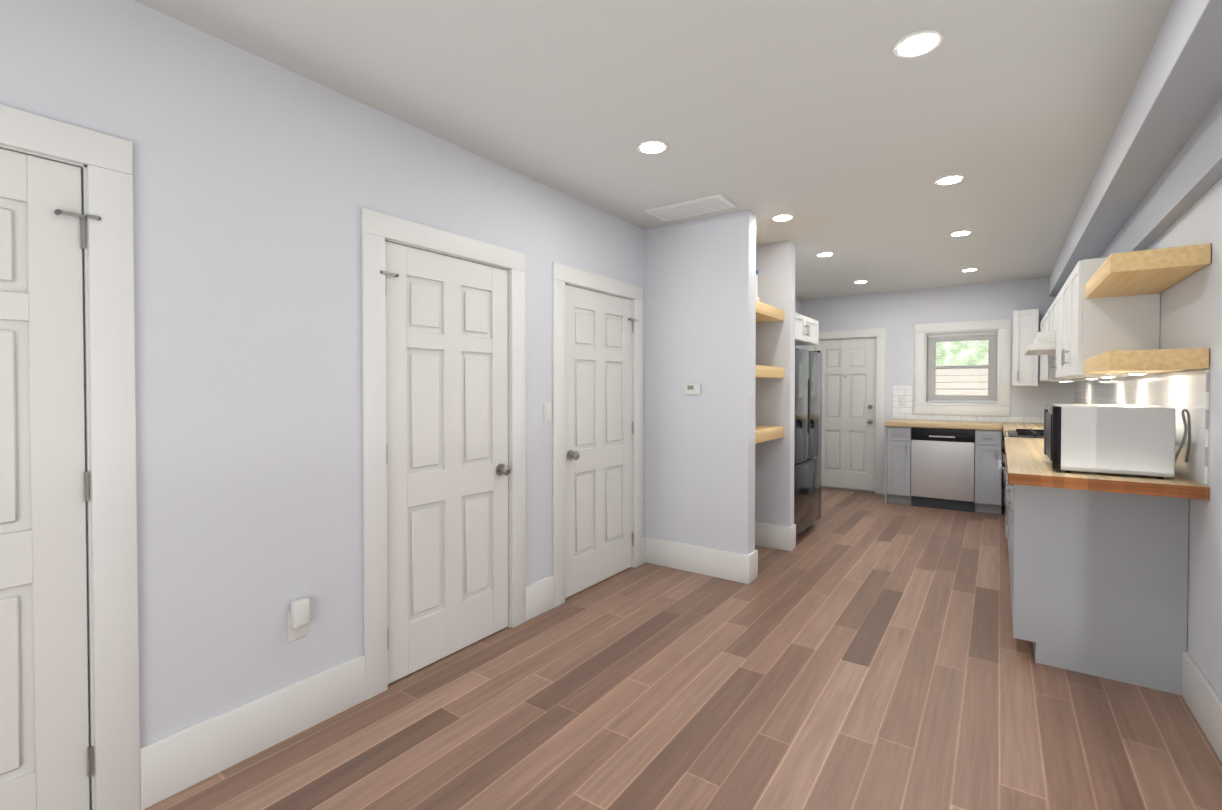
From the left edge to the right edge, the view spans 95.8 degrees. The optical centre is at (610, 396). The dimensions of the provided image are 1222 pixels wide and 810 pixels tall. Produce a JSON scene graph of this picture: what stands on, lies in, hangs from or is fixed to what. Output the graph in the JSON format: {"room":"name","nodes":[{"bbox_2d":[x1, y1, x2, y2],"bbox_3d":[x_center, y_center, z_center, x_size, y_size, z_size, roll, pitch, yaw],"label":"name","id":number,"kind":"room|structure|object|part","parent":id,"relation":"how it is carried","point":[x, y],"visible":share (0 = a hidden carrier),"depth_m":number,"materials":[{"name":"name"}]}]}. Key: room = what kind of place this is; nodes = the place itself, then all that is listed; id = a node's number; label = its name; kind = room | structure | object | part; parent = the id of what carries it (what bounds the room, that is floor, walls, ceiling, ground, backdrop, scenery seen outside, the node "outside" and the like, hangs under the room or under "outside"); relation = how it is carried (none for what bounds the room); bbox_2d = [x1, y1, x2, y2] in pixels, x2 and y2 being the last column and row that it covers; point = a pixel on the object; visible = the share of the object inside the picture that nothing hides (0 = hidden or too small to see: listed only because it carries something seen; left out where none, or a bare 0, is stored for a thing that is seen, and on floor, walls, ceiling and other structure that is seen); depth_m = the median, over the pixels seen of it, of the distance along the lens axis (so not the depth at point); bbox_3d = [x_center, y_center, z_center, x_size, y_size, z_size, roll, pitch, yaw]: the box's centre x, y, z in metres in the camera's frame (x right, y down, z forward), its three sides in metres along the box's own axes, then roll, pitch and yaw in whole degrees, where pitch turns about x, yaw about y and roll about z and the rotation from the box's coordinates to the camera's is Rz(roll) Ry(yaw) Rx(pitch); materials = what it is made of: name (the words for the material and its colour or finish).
{"room":"kitchen","nodes":[
{"label":"kitchen","id":0,"kind":"room"},
{"bbox_2d":[0,0,800,746],"bbox_3d":[-0.103,0.006,3.904,0.120,2.600,9.920,1,1,35],"label":"wall","id":1,"kind":"structure","parent":0,"point":[260,182],"depth_m":2.05,"materials":[{"name":"paint"}]},
{"bbox_2d":[0,148,100,809],"bbox_3d":[-1.796,0.324,1.374,0.105,2.022,0.803,1,1,35],"label":"door","id":2,"kind":"structure","parent":1,"relation":"in","point":[46,756],"depth_m":1.61,"materials":[{"name":"white wood"}]},
{"bbox_2d":[0,104,139,809],"bbox_3d":[-1.857,0.271,1.394,0.140,2.143,0.996,1,1,35],"label":"door frame","id":3,"kind":"structure","parent":1,"relation":"attached to","point":[102,161],"depth_m":1.71,"materials":[{"name":"white wood"}]},
{"bbox_2d":[140,654,365,809],"bbox_3d":[-1.300,1.232,2.098,0.018,0.200,0.774,1,1,35],"label":"baseboard","id":4,"kind":"structure","parent":1,"relation":"attached to","point":[182,760],"depth_m":2.02,"materials":[{"name":"white wood"}]},
{"bbox_2d":[288,598,309,641],"bbox_3d":[-1.225,0.880,2.175,0.044,0.158,0.072,1,1,35],"label":"electrical outlet plate","id":5,"kind":"object","parent":1,"relation":"attached to","point":[298,617],"visible":0.98,"depth_m":2.16,"materials":[{"name":"white plastic"}]},
{"bbox_2d":[361,208,525,699],"bbox_3d":[-0.839,0.250,2.842,0.140,2.143,0.996,1,1,35],"label":"door frame","id":6,"kind":"structure","parent":1,"relation":"attached to","point":[378,229],"depth_m":2.47,"materials":[{"name":"white wood"}]},
{"bbox_2d":[380,241,510,683],"bbox_3d":[-0.796,0.303,2.789,0.114,2.022,0.803,1,1,35],"label":"door","id":7,"kind":"structure","parent":1,"relation":"in","point":[448,470],"depth_m":2.77,"materials":[{"name":"white wood"}]},
{"bbox_2d":[526,575,553,620],"bbox_3d":[-0.432,1.215,3.333,0.018,0.200,0.254,1,1,35],"label":"baseboard","id":8,"kind":"structure","parent":1,"relation":"attached to","point":[539,594],"depth_m":3.32,"materials":[{"name":"white wood"}]},
{"bbox_2d":[544,402,551,420],"bbox_3d":[-0.386,0.094,3.389,0.010,0.116,0.072,1,1,35],"label":"switch plate","id":9,"kind":"object","parent":1,"relation":"attached to","point":[547,411],"visible":1,"depth_m":3.38,"materials":[{"name":"white plastic"}]},
{"bbox_2d":[552,262,642,606],"bbox_3d":[-0.109,0.235,3.881,0.140,2.143,1.036,1,1,35],"label":"door frame","id":10,"kind":"structure","parent":1,"relation":"attached to","point":[562,275],"depth_m":3.50,"materials":[{"name":"white wood"}]},
{"bbox_2d":[565,284,637,598],"bbox_3d":[-0.048,0.288,3.861,0.105,2.022,0.843,1,1,35],"label":"door","id":11,"kind":"structure","parent":1,"relation":"in","point":[599,328],"depth_m":3.83,"materials":[{"name":"white wood"}]},
{"bbox_2d":[795,313,818,345],"bbox_3d":[1.496,-0.634,5.346,0.819,0.240,0.946,1,1,35],"label":"upper cabinet","id":12,"kind":"object","parent":1,"relation":"attached to","point":[806,330],"visible":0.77,"depth_m":5.14,"materials":[{"name":"white wood"}]},
{"bbox_2d":[134,0,1173,299],"bbox_3d":[1.157,-1.331,2.999,3.200,0.100,9.920,1,1,35],"label":"ceiling","id":13,"kind":"structure","parent":0,"point":[842,132],"depth_m":2.37,"materials":[{"name":"paint"}]},
{"bbox_2d":[637,140,667,153],"bbox_3d":[0.212,-1.273,2.821,0.156,0.010,0.156,1,1,35],"label":"recessed light","id":14,"kind":"object","parent":13,"relation":"in","point":[652,146],"visible":1,"depth_m":2.81,"materials":[{"name":"white plastic"}]},
{"bbox_2d":[644,193,736,221],"bbox_3d":[0.541,-1.286,3.775,0.560,0.012,0.280,1,1,35],"label":"ceiling vent","id":15,"kind":"object","parent":13,"relation":"in","point":[698,206],"visible":1,"depth_m":3.76,"materials":[{"name":"white metal"}]},
{"bbox_2d":[771,214,793,220],"bbox_3d":[1.237,-1.290,3.983,0.156,0.010,0.156,1,1,35],"label":"recessed light","id":16,"kind":"object","parent":13,"relation":"in","point":[782,217],"visible":1,"depth_m":3.96,"materials":[{"name":"white plastic"}]},
{"bbox_2d":[816,252,833,256],"bbox_3d":[1.965,-1.305,5.072,0.156,0.010,0.156,1,1,35],"label":"recessed light","id":17,"kind":"object","parent":13,"relation":"in","point":[823,254],"visible":1,"depth_m":5.05,"materials":[{"name":"white plastic"}]},
{"bbox_2d":[853,280,867,282],"bbox_3d":[2.885,-1.324,6.381,0.156,0.010,0.156,1,1,35],"label":"recessed light","id":18,"kind":"object","parent":13,"relation":"in","point":[862,281],"visible":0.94,"depth_m":6.34,"materials":[{"name":"white plastic"}]},
{"bbox_2d":[893,29,942,57],"bbox_3d":[1.099,-1.261,1.978,0.156,0.010,0.156,1,1,35],"label":"recessed light","id":19,"kind":"object","parent":13,"relation":"in","point":[918,43],"visible":1,"depth_m":1.96,"materials":[{"name":"white plastic"}]},
{"bbox_2d":[934,174,964,184],"bbox_3d":[2.001,-1.279,3.262,0.156,0.010,0.156,1,1,35],"label":"recessed light","id":20,"kind":"object","parent":13,"relation":"in","point":[950,179],"visible":0.96,"depth_m":3.24,"materials":[{"name":"white plastic"}]},
{"bbox_2d":[949,230,971,235],"bbox_3d":[2.775,-1.295,4.381,0.156,0.010,0.156,1,1,35],"label":"recessed light","id":21,"kind":"object","parent":13,"relation":"in","point":[960,232],"visible":0.96,"depth_m":4.37,"materials":[{"name":"white plastic"}]},
{"bbox_2d":[961,268,978,271],"bbox_3d":[3.724,-1.315,5.731,0.156,0.010,0.156,1,1,35],"label":"recessed light","id":22,"kind":"object","parent":13,"relation":"in","point":[968,269],"visible":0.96,"depth_m":5.70,"materials":[{"name":"white plastic"}]},
{"bbox_2d":[144,488,1221,809],"bbox_3d":[1.344,1.365,3.304,3.200,0.100,10.570,1,1,35],"label":"floor","id":23,"kind":"structure","parent":0,"point":[858,650],"depth_m":2.33,"materials":[{"name":"brown wood"}]},
{"bbox_2d":[794,346,821,536],"bbox_3d":[1.512,0.418,5.354,0.802,1.735,0.900,1,1,35],"label":"fridge","id":24,"kind":"object","parent":23,"relation":"on","point":[807,439],"visible":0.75,"depth_m":5.09,"materials":[{"name":"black metal"}]},
{"bbox_2d":[911,427,974,511],"bbox_3d":[3.898,0.814,6.461,0.610,0.913,0.633,1,1,35],"label":"dishwasher","id":25,"kind":"object","parent":23,"relation":"on","point":[942,468],"visible":0.98,"depth_m":6.20,"materials":[{"name":"silver metal"}]},
{"bbox_2d":[884,419,1002,513],"bbox_3d":[3.882,0.785,6.468,1.145,0.970,0.654,1,1,35],"label":"base cabinet","id":26,"kind":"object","parent":23,"relation":"on","point":[988,477],"depth_m":6.20,"materials":[{"name":"grey wood"}]},
{"bbox_2d":[999,428,1043,538],"bbox_3d":[3.675,0.794,4.646,0.678,1.004,0.780,1,1,35],"label":"range","id":27,"kind":"object","parent":23,"relation":"on","point":[1030,433],"visible":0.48,"depth_m":4.58,"materials":[{"name":"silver metal"}]},
{"bbox_2d":[1003,422,1208,694],"bbox_3d":[3.462,0.816,4.307,0.653,0.970,4.673,1,1,35],"label":"base cabinet","id":28,"kind":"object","parent":23,"relation":"on","point":[1098,565],"depth_m":2.59,"materials":[{"name":"grey wood"}]},
{"bbox_2d":[1044,404,1175,478],"bbox_3d":[2.378,0.198,2.676,0.415,0.309,0.520,1,1,35],"label":"microwave","id":29,"kind":"object","parent":28,"relation":"on","point":[1121,439],"visible":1,"depth_m":2.46,"materials":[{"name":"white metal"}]},
{"bbox_2d":[1175,409,1190,462],"bbox_3d":[2.462,0.171,2.382,0.060,0.235,0.113,1,1,35],"label":"cord","id":30,"kind":"object","parent":29,"relation":"attached to","point":[1187,424],"visible":0.98,"depth_m":2.35,"materials":[{"name":"grey plastic"}]},
{"bbox_2d":[644,210,759,554],"bbox_3d":[0.664,0.003,4.135,0.810,2.600,0.140,1,1,35],"label":"wall","id":31,"kind":"structure","parent":0,"point":[702,455],"depth_m":4.05,"materials":[{"name":"paint"}]},
{"bbox_2d":[685,383,700,393],"bbox_3d":[0.605,-0.056,4.075,0.120,0.080,0.023,1,1,35],"label":"thermostat","id":32,"kind":"object","parent":31,"relation":"attached to","point":[692,388],"visible":0.96,"depth_m":4.06,"materials":[{"name":"white plastic"}]},
{"bbox_2d":[643,536,751,583],"bbox_3d":[0.611,1.204,4.086,0.858,0.200,0.030,1,1,35],"label":"baseboard","id":33,"kind":"structure","parent":31,"relation":"attached to","point":[727,565],"depth_m":4.05,"materials":[{"name":"white wood"}]},
{"bbox_2d":[752,546,763,581],"bbox_3d":[0.705,1.202,4.220,0.858,0.200,0.024,1,1,35],"label":"baseboard","id":34,"kind":"structure","parent":31,"relation":"attached to","point":[755,553],"depth_m":3.94,"materials":[{"name":"white wood"}]},
{"bbox_2d":[760,240,799,526],"bbox_3d":[1.205,-0.008,4.904,0.810,2.600,0.120,1,1,35],"label":"wall","id":35,"kind":"structure","parent":0,"point":[777,260],"depth_m":4.69,"materials":[{"name":"paint"}]},
{"bbox_2d":[755,425,783,443],"bbox_3d":[0.906,0.300,4.550,0.787,0.095,0.804,1,1,35],"label":"niche shelf","id":36,"kind":"object","parent":35,"relation":"attached to","point":[763,433],"visible":0.27,"depth_m":4.38,"materials":[{"name":"brown wood"}]},
{"bbox_2d":[755,365,783,377],"bbox_3d":[0.906,-0.198,4.543,0.787,0.090,0.804,1,1,35],"label":"niche shelf","id":37,"kind":"object","parent":35,"relation":"attached to","point":[762,371],"visible":0.23,"depth_m":4.36,"materials":[{"name":"brown wood"}]},
{"bbox_2d":[756,300,783,322],"bbox_3d":[0.906,-0.678,4.536,0.787,0.090,0.804,1,1,35],"label":"niche shelf","id":38,"kind":"object","parent":35,"relation":"attached to","point":[765,312],"visible":0.25,"depth_m":4.40,"materials":[{"name":"brown wood"}]},
{"bbox_2d":[756,270,758,300],"bbox_3d":[1.097,-0.835,4.161,0.044,0.228,0.044,1,1,35],"label":"bottle","id":39,"kind":"object","parent":38,"relation":"on","point":[757,274],"visible":0.62,"depth_m":4.15,"materials":[{"name":"white plastic"}]},
{"bbox_2d":[755,522,795,550],"bbox_3d":[1.160,1.193,4.868,0.858,0.200,0.023,1,1,35],"label":"baseboard","id":40,"kind":"structure","parent":35,"relation":"attached to","point":[766,535],"depth_m":4.69,"materials":[{"name":"white wood"}]},
{"bbox_2d":[801,277,1075,505],"bbox_3d":[3.986,-0.037,6.939,3.080,2.600,0.250,1,1,35],"label":"wall","id":41,"kind":"structure","parent":0,"point":[898,315],"depth_m":6.80,"materials":[{"name":"paint"}]},
{"bbox_2d":[816,337,875,490],"bbox_3d":[3.135,0.231,7.409,0.763,2.008,0.114,1,1,35],"label":"back door","id":42,"kind":"structure","parent":41,"relation":"in","point":[848,451],"depth_m":7.39,"materials":[{"name":"white wood"}]},
{"bbox_2d":[807,328,885,493],"bbox_3d":[3.195,0.184,7.487,0.986,2.143,0.270,1,1,35],"label":"door frame","id":43,"kind":"structure","parent":41,"relation":"attached to","point":[879,334],"depth_m":7.14,"materials":[{"name":"white wood"}]},
{"bbox_2d":[914,319,1010,416],"bbox_3d":[4.265,-0.336,6.723,0.970,1.125,0.276,1,1,35],"label":"window","id":44,"kind":"structure","parent":41,"relation":"in","point":[1002,406],"depth_m":6.69,"materials":[{"name":"white wood"}]},
{"bbox_2d":[927,331,996,402],"bbox_3d":[4.238,-0.349,6.685,0.708,0.843,0.040,1,1,35],"label":"window blinds","id":45,"kind":"object","parent":44,"relation":"attached to","point":[954,335],"visible":1,"depth_m":6.66,"materials":[{"name":"white plastic"}]},
{"bbox_3d":[4.303,-0.354,6.778,0.714,0.836,0.058,1,1,35],"label":"window sash","id":46,"kind":"part","parent":44,"relation":"part of","materials":[{"name":"white wood"}]},
{"bbox_2d":[893,386,1043,423],"bbox_3d":[4.332,0.083,6.539,1.788,0.429,0.009,1,1,35],"label":"backsplash","id":47,"kind":"structure","parent":41,"relation":"attached to","point":[903,412],"depth_m":6.83,"materials":[{"name":"tile"}]},
{"bbox_2d":[899,397,905,405],"bbox_3d":[3.685,0.063,6.982,0.072,0.116,0.008,1,1,35],"label":"outlet","id":48,"kind":"object","parent":47,"relation":"attached to","point":[902,401],"visible":1,"depth_m":6.98,"materials":[{"name":"white plastic"}]},
{"bbox_2d":[1012,309,1038,385],"bbox_3d":[4.597,-0.530,6.127,0.227,0.830,0.360,1,1,35],"label":"upper cabinet","id":49,"kind":"object","parent":41,"relation":"attached to","point":[1025,331],"visible":0.96,"depth_m":6.02,"materials":[{"name":"white wood"}]},
{"bbox_2d":[1049,0,1221,699],"bbox_3d":[2.245,0.032,2.101,0.365,2.600,9.670,1,1,35],"label":"wall","id":50,"kind":"structure","parent":0,"point":[1156,183],"depth_m":2.26,"materials":[{"name":"paint"}]},
{"bbox_2d":[1040,311,1051,380],"bbox_3d":[4.242,-0.471,5.121,0.330,0.640,0.639,1,1,35],"label":"upper cabinet","id":51,"kind":"object","parent":50,"relation":"attached to","point":[1045,360],"depth_m":5.32,"materials":[{"name":"white wood"}]},
{"bbox_2d":[1048,304,1051,331],"bbox_3d":[3.719,-0.645,4.373,0.330,0.270,0.457,1,1,35],"label":"upper cabinet","id":52,"kind":"object","parent":50,"relation":"attached to","point":[1050,309],"depth_m":4.85,"materials":[{"name":"white wood"}]},
{"bbox_2d":[1024,331,1055,354],"bbox_3d":[3.753,-0.438,4.574,0.500,0.147,0.810,1,1,35],"label":"range hood","id":53,"kind":"object","parent":52,"relation":"attached to","point":[1043,343],"visible":0.25,"depth_m":4.34,"materials":[{"name":"white metal"}]},
{"bbox_2d":[1052,292,1059,380],"bbox_3d":[3.430,-0.454,3.964,0.330,0.640,0.548,1,1,35],"label":"upper cabinet","id":54,"kind":"object","parent":50,"relation":"attached to","point":[1056,303],"depth_m":4.40,"materials":[{"name":"white wood"}]},
{"bbox_2d":[1056,257,1159,380],"bbox_3d":[3.043,-0.447,3.415,0.330,0.640,1.028,1,1,35],"label":"upper cabinet","id":55,"kind":"object","parent":50,"relation":"attached to","point":[1079,323],"depth_m":3.05,"materials":[{"name":"white wood"}]},
{"bbox_2d":[1096,376,1115,378],"bbox_3d":[2.962,-0.117,3.288,0.069,0.013,0.069,0,1,26],"label":"puck light","id":56,"kind":"object","parent":55,"relation":"attached to","point":[1100,376],"depth_m":3.27,"materials":[{"name":"white plastic"}]},
{"bbox_2d":[1127,372,1146,374],"bbox_3d":[2.521,-0.110,2.645,0.069,0.013,0.069,0,1,26],"label":"puck light","id":57,"kind":"object","parent":55,"relation":"attached to","point":[1137,373],"depth_m":2.62,"materials":[{"name":"white plastic"}]},
{"bbox_2d":[1075,370,1208,485],"bbox_3d":[3.731,0.099,4.118,0.009,0.467,4.638,1,1,35],"label":"backsplash","id":58,"kind":"structure","parent":50,"relation":"attached to","point":[1179,392],"depth_m":2.57,"materials":[{"name":"tile"}]},
{"bbox_2d":[1084,348,1208,373],"bbox_3d":[2.515,-0.159,2.641,0.300,0.083,0.848,1,1,35],"label":"wall shelf","id":59,"kind":"object","parent":50,"relation":"attached to","point":[1147,361],"visible":0.96,"depth_m":2.32,"materials":[{"name":"brown wood"}]},
{"bbox_2d":[1085,243,1210,298],"bbox_3d":[2.515,-0.577,2.635,0.300,0.083,0.848,1,1,35],"label":"wall shelf","id":60,"kind":"object","parent":50,"relation":"attached to","point":[1150,271],"visible":0.98,"depth_m":2.37,"materials":[{"name":"brown wood"}]},
{"bbox_2d":[1182,651,1221,761],"bbox_3d":[1.057,1.257,0.337,0.020,0.200,5.148,1,1,35],"label":"baseboard","id":61,"kind":"structure","parent":50,"relation":"attached to","point":[1201,698],"depth_m":2.20,"materials":[{"name":"white wood"}]}
]}

